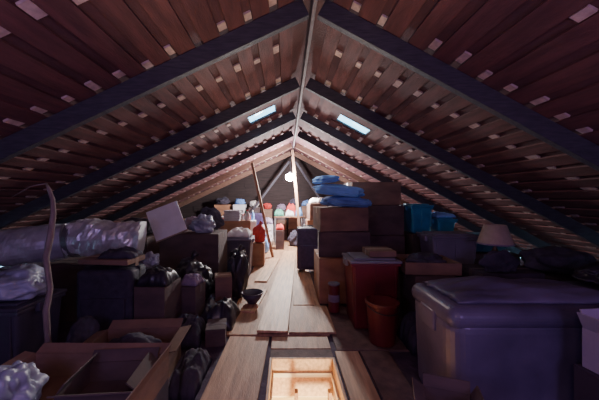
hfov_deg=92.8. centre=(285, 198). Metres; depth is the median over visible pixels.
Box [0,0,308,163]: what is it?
rafter
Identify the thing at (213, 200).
trim
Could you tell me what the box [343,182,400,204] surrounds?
cardboard box
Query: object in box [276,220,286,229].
cardboard box
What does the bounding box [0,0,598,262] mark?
ceiling
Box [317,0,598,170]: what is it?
rafter
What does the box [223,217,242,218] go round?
folder
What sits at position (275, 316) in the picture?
wooden floorboards
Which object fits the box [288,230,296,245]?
cloth bag
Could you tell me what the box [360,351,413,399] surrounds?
wooden floorboards
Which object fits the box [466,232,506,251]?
tub
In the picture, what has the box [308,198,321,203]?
folded cloth
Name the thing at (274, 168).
wall
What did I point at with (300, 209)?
folded cloth
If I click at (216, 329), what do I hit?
cardboard box
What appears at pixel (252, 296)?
bowl
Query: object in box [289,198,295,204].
cloth bundle
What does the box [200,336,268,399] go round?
wooden floorboards
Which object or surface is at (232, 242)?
tub
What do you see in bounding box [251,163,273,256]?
timber post
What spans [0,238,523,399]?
floor
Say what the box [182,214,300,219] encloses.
trim
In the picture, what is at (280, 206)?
cloth bundle
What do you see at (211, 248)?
cardboard box
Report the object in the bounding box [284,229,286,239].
cardboard box
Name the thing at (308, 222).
cardboard box
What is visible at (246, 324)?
wooden floorboards
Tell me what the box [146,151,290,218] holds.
rafter
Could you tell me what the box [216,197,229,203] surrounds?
cloth bundle
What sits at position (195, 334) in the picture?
garbage bag
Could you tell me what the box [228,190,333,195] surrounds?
trim
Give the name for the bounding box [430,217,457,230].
tub
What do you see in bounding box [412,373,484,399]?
open cardboard box
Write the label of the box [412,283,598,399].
storage box
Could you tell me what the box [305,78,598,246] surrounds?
rafter
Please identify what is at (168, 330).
open cardboard box
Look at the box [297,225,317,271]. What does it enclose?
suitcase
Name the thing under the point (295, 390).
ladder
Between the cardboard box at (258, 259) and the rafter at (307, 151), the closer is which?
the cardboard box at (258, 259)
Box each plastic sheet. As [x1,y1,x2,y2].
[0,264,46,301]
[0,360,48,399]
[139,251,159,268]
[189,213,215,232]
[422,276,598,303]
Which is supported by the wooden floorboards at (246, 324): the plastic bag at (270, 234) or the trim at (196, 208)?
the plastic bag at (270, 234)
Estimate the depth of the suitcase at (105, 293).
2.64 m
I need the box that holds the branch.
[11,183,56,342]
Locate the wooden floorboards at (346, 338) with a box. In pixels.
[310,270,409,351]
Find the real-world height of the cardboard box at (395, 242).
0.782 m
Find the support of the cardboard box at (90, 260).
on the suitcase at (105, 293)
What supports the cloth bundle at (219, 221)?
on the cardboard box at (211, 248)
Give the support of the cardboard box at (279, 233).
on the wooden floorboards at (246, 324)
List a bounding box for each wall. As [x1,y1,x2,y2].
[179,156,343,237]
[272,397,332,399]
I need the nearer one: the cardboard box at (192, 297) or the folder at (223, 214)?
the cardboard box at (192, 297)
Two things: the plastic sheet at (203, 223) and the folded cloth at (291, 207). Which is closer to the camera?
the plastic sheet at (203, 223)
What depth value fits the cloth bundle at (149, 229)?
4.49 m
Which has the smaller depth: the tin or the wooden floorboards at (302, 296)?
the tin
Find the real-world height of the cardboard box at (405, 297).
0.562 m
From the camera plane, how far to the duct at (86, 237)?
3.15 m
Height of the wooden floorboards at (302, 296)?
0.022 m
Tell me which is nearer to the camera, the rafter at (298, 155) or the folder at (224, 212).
the folder at (224, 212)
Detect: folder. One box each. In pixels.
[223,210,242,211]
[223,214,241,215]
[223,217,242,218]
[224,212,242,213]
[224,218,242,220]
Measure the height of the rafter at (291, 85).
2.748 m
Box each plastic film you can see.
[135,265,178,286]
[200,297,239,330]
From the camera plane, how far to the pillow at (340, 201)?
3.66 m
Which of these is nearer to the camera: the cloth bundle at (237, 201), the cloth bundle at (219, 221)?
the cloth bundle at (219, 221)
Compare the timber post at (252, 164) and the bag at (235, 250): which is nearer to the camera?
the bag at (235, 250)
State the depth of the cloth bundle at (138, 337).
2.17 m
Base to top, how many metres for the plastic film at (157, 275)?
0.162 m
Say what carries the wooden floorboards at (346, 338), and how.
on the floor
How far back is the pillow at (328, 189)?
3.64 m
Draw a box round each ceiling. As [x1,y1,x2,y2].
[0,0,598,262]
[272,395,332,396]
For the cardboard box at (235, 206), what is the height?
0.431 m
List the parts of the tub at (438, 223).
lid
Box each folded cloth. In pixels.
[97,246,142,258]
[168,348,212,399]
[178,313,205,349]
[181,273,204,285]
[184,216,196,228]
[227,227,252,236]
[263,217,272,223]
[274,209,283,215]
[276,223,283,229]
[285,209,293,215]
[286,203,295,214]
[295,207,302,215]
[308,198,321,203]
[396,311,416,353]
[432,211,455,216]
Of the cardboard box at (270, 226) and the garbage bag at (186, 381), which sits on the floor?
the garbage bag at (186, 381)
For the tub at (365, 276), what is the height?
0.720 m
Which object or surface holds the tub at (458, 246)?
on the cardboard box
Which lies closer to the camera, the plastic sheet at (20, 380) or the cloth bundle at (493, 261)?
the plastic sheet at (20, 380)
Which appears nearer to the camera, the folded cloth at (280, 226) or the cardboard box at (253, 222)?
the cardboard box at (253, 222)
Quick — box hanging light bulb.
[285,148,293,180]
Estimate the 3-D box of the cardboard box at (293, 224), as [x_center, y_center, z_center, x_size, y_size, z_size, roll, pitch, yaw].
[0.250,0.813,9.280,0.333,0.321,0.400,0,0,0]
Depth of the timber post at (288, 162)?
8.92 m
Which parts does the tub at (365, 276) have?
handle, lid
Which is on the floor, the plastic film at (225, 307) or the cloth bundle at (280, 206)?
the plastic film at (225, 307)
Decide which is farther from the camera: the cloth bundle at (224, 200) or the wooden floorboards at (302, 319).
the cloth bundle at (224, 200)
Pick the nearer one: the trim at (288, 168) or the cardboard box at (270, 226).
the cardboard box at (270, 226)
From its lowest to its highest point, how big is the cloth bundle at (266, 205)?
0.193 m
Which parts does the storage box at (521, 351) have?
clip handle, lid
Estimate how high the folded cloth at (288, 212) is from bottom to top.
0.192 m
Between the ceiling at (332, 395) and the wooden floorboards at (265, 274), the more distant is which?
the wooden floorboards at (265, 274)
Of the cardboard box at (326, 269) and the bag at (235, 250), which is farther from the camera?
the bag at (235, 250)
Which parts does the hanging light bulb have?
bulb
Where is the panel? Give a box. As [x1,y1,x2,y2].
[146,201,187,242]
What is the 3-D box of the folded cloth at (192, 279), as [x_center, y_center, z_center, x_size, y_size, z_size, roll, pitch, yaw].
[-1.020,0.870,3.100,0.209,0.108,0.206,0,0,12]
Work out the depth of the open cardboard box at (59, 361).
1.79 m
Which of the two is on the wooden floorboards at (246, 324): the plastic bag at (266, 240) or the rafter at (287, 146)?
the plastic bag at (266, 240)
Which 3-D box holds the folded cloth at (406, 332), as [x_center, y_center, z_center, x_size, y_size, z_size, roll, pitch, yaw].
[1.240,1.186,2.600,0.349,0.280,0.373,0,0,0]
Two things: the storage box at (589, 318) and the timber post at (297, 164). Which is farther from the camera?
the timber post at (297, 164)
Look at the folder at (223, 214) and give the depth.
5.81 m
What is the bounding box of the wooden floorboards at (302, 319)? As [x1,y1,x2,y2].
[289,306,335,333]
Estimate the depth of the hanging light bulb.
7.28 m
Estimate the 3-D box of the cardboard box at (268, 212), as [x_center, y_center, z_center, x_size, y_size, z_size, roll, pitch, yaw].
[-0.600,0.506,9.280,0.303,0.304,0.400,0,0,0]
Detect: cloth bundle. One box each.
[66,315,101,342]
[108,332,161,342]
[121,217,152,234]
[200,206,224,229]
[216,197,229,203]
[234,199,245,203]
[249,200,258,206]
[263,203,271,208]
[276,204,285,209]
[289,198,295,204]
[302,200,308,205]
[405,252,446,262]
[478,249,520,271]
[519,246,596,274]
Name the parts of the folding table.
leg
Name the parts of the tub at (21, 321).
lid, handle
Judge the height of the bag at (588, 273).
0.188 m
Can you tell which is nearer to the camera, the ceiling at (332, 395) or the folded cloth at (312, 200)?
the ceiling at (332, 395)
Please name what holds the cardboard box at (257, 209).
on the cardboard box
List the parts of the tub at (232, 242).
lid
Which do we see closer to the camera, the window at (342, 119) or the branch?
the branch
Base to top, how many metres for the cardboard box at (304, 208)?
0.419 m
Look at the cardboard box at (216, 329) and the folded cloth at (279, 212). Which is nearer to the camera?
the cardboard box at (216, 329)
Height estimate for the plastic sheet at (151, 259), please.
0.189 m
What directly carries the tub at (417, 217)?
on the cardboard box
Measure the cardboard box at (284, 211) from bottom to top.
0.314 m
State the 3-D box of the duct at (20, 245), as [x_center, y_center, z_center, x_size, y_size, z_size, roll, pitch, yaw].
[-2.874,0.519,3.146,0.784,0.453,0.421,0,0,-22]
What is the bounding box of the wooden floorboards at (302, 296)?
[292,253,313,305]
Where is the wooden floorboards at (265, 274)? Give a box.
[254,258,279,281]
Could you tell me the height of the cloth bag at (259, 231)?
0.420 m
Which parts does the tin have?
lid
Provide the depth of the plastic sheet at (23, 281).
2.07 m
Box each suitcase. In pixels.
[77,263,145,329]
[249,212,262,225]
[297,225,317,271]
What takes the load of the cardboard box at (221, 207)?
on the cardboard box
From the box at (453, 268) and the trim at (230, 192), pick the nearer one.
the box at (453, 268)
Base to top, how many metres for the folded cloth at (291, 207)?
0.387 m
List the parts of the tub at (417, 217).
lid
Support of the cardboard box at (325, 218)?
on the cardboard box at (333, 243)
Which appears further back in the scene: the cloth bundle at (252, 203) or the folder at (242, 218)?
the cloth bundle at (252, 203)
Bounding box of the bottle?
[245,210,249,220]
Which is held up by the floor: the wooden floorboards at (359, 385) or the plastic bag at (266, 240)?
the wooden floorboards at (359, 385)
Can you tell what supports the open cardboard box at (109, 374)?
in the open cardboard box at (59, 361)
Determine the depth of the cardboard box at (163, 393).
1.72 m
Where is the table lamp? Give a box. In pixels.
[476,224,515,250]
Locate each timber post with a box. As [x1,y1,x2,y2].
[250,161,289,212]
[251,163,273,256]
[291,150,299,226]
[295,161,319,197]
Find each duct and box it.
[0,224,68,265]
[60,218,146,256]
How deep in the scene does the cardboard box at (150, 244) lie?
4.48 m
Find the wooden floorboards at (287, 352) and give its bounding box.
[270,349,332,356]
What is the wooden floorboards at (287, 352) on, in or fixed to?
on the floor
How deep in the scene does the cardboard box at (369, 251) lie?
2.94 m
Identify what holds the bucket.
on the wooden floorboards at (346, 338)
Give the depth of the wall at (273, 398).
3.30 m
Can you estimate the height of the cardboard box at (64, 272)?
0.622 m
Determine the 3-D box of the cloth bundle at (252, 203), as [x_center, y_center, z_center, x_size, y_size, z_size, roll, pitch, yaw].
[-1.018,0.178,9.264,0.340,0.223,0.360,0,0,0]
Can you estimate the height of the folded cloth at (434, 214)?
0.080 m
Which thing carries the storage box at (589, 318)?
on the cardboard box at (586, 381)
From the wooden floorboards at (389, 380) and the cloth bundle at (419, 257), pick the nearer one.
the wooden floorboards at (389, 380)
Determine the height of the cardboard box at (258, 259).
0.442 m
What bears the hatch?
attached to the floor
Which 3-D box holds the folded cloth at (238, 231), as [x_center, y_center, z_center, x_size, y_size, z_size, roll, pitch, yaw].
[-0.820,0.590,5.050,0.436,0.145,0.418,0,0,0]
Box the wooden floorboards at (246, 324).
[226,240,329,335]
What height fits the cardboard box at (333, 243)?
0.322 m
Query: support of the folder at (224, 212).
on the folder at (223, 214)
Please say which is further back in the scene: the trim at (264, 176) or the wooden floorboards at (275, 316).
the trim at (264, 176)
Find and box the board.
[291,0,317,158]
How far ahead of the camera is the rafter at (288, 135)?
6.12 m
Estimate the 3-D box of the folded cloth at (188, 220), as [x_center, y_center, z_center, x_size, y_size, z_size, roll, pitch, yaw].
[-1.600,0.439,5.300,0.624,0.228,0.520,0,0,0]
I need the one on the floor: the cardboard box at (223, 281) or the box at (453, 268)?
the cardboard box at (223, 281)
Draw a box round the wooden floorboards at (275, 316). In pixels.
[257,251,295,332]
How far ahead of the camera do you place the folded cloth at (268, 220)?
7.73 m
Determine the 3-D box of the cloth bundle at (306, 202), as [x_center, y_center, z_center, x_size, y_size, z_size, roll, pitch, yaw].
[0.677,0.150,9.266,0.319,0.198,0.326,0,0,31]
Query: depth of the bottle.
5.86 m
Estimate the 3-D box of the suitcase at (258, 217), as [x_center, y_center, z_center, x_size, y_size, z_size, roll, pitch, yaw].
[-0.900,0.859,8.190,0.506,0.942,0.320,0,0,0]
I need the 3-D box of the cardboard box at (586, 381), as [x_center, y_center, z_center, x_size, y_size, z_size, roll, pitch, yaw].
[1.740,1.109,1.330,0.463,0.482,0.340,0,0,0]
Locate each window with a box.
[247,104,276,124]
[336,113,371,135]
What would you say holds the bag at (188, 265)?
on the floor
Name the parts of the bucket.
handle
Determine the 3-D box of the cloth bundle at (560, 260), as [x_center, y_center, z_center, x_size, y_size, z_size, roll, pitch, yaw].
[2.956,0.654,3.097,0.629,0.264,0.555,0,0,-18]
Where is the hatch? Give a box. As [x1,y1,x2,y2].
[265,357,346,399]
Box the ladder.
[294,389,331,399]
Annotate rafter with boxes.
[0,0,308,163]
[0,77,299,228]
[56,111,295,223]
[102,131,293,220]
[133,143,291,217]
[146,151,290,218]
[294,151,350,182]
[295,143,459,230]
[297,131,521,253]
[300,112,551,247]
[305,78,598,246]
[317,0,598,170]
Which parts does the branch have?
stem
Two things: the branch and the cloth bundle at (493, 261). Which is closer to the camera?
the branch
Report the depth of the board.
2.72 m
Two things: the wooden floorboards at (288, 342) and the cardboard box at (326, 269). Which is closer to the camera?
the wooden floorboards at (288, 342)
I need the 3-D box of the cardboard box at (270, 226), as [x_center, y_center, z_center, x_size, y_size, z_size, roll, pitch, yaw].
[-0.500,1.014,7.850,0.283,0.622,0.300,0,0,0]
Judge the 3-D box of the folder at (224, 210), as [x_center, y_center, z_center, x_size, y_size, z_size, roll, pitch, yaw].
[-1.098,0.271,5.947,0.340,0.033,0.280,0,0,6]
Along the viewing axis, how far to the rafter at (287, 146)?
7.47 m
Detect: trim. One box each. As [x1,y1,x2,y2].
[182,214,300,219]
[194,206,300,211]
[211,198,310,203]
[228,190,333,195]
[245,182,332,187]
[262,174,317,179]
[279,166,302,171]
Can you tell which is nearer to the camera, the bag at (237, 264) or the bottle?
the bag at (237, 264)
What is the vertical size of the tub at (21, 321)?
0.600 m
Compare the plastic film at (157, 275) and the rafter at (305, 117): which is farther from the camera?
the rafter at (305, 117)
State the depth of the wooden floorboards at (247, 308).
3.44 m
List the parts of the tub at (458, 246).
handle, lid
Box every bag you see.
[175,250,214,303]
[227,244,248,297]
[229,248,247,258]
[252,221,265,241]
[265,235,268,252]
[266,228,273,249]
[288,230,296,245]
[571,263,598,284]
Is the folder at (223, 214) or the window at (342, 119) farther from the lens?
the folder at (223, 214)
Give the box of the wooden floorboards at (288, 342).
[271,336,330,349]
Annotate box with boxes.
[2,343,171,399]
[42,257,92,321]
[46,347,159,399]
[78,254,144,265]
[83,318,190,379]
[134,278,180,318]
[143,234,159,264]
[154,377,168,399]
[160,229,226,292]
[181,281,204,316]
[205,318,226,347]
[214,204,231,215]
[215,272,231,300]
[224,219,250,232]
[233,204,246,213]
[249,207,259,212]
[251,220,255,231]
[252,241,264,265]
[262,224,272,234]
[264,209,271,218]
[276,210,285,219]
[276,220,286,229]
[276,230,283,249]
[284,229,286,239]
[289,219,297,228]
[301,206,306,218]
[306,219,312,226]
[307,204,325,219]
[313,206,367,231]
[314,249,345,303]
[318,230,369,256]
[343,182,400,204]
[362,247,395,256]
[367,205,403,234]
[370,235,404,253]
[395,254,461,275]
[397,270,455,318]
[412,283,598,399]
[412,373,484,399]
[573,364,598,399]
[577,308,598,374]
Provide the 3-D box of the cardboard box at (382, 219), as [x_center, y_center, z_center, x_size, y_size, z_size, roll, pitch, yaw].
[1.360,0.324,4.500,0.783,0.442,0.580,0,0,2]
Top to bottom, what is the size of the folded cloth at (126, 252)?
0.098 m
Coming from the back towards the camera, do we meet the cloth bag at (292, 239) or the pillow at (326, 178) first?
the cloth bag at (292, 239)
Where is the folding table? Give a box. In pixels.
[274,215,304,244]
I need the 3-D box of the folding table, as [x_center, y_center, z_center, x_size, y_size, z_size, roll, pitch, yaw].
[0.100,0.925,8.400,0.900,0.810,0.560,0,0,0]
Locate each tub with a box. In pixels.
[0,288,66,364]
[227,235,254,275]
[342,252,402,328]
[403,204,433,232]
[416,231,478,263]
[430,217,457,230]
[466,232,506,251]
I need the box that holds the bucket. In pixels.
[365,295,400,347]
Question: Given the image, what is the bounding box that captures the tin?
[328,281,339,312]
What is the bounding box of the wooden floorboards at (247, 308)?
[240,289,266,312]
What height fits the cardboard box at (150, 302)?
0.522 m
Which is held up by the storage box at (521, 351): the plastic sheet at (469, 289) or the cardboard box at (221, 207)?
the plastic sheet at (469, 289)
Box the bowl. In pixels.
[241,288,263,303]
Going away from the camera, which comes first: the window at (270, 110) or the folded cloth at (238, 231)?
the window at (270, 110)
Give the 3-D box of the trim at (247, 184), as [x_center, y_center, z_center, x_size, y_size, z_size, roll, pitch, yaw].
[0.090,-0.450,9.684,2.984,0.200,0.029,0,0,0]
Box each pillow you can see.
[312,175,339,183]
[313,184,364,196]
[320,195,371,206]
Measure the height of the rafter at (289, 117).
2.748 m
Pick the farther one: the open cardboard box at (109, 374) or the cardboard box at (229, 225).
the cardboard box at (229, 225)
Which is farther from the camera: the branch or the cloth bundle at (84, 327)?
the cloth bundle at (84, 327)
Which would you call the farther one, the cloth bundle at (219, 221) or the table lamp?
the cloth bundle at (219, 221)
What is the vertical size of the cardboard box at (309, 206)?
0.402 m
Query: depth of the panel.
3.97 m
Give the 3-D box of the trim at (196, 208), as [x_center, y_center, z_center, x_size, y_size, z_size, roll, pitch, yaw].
[-0.022,0.360,9.684,6.207,0.200,0.029,0,0,0]
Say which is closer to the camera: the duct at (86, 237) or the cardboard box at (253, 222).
the duct at (86, 237)
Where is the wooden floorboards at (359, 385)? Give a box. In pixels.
[335,351,380,399]

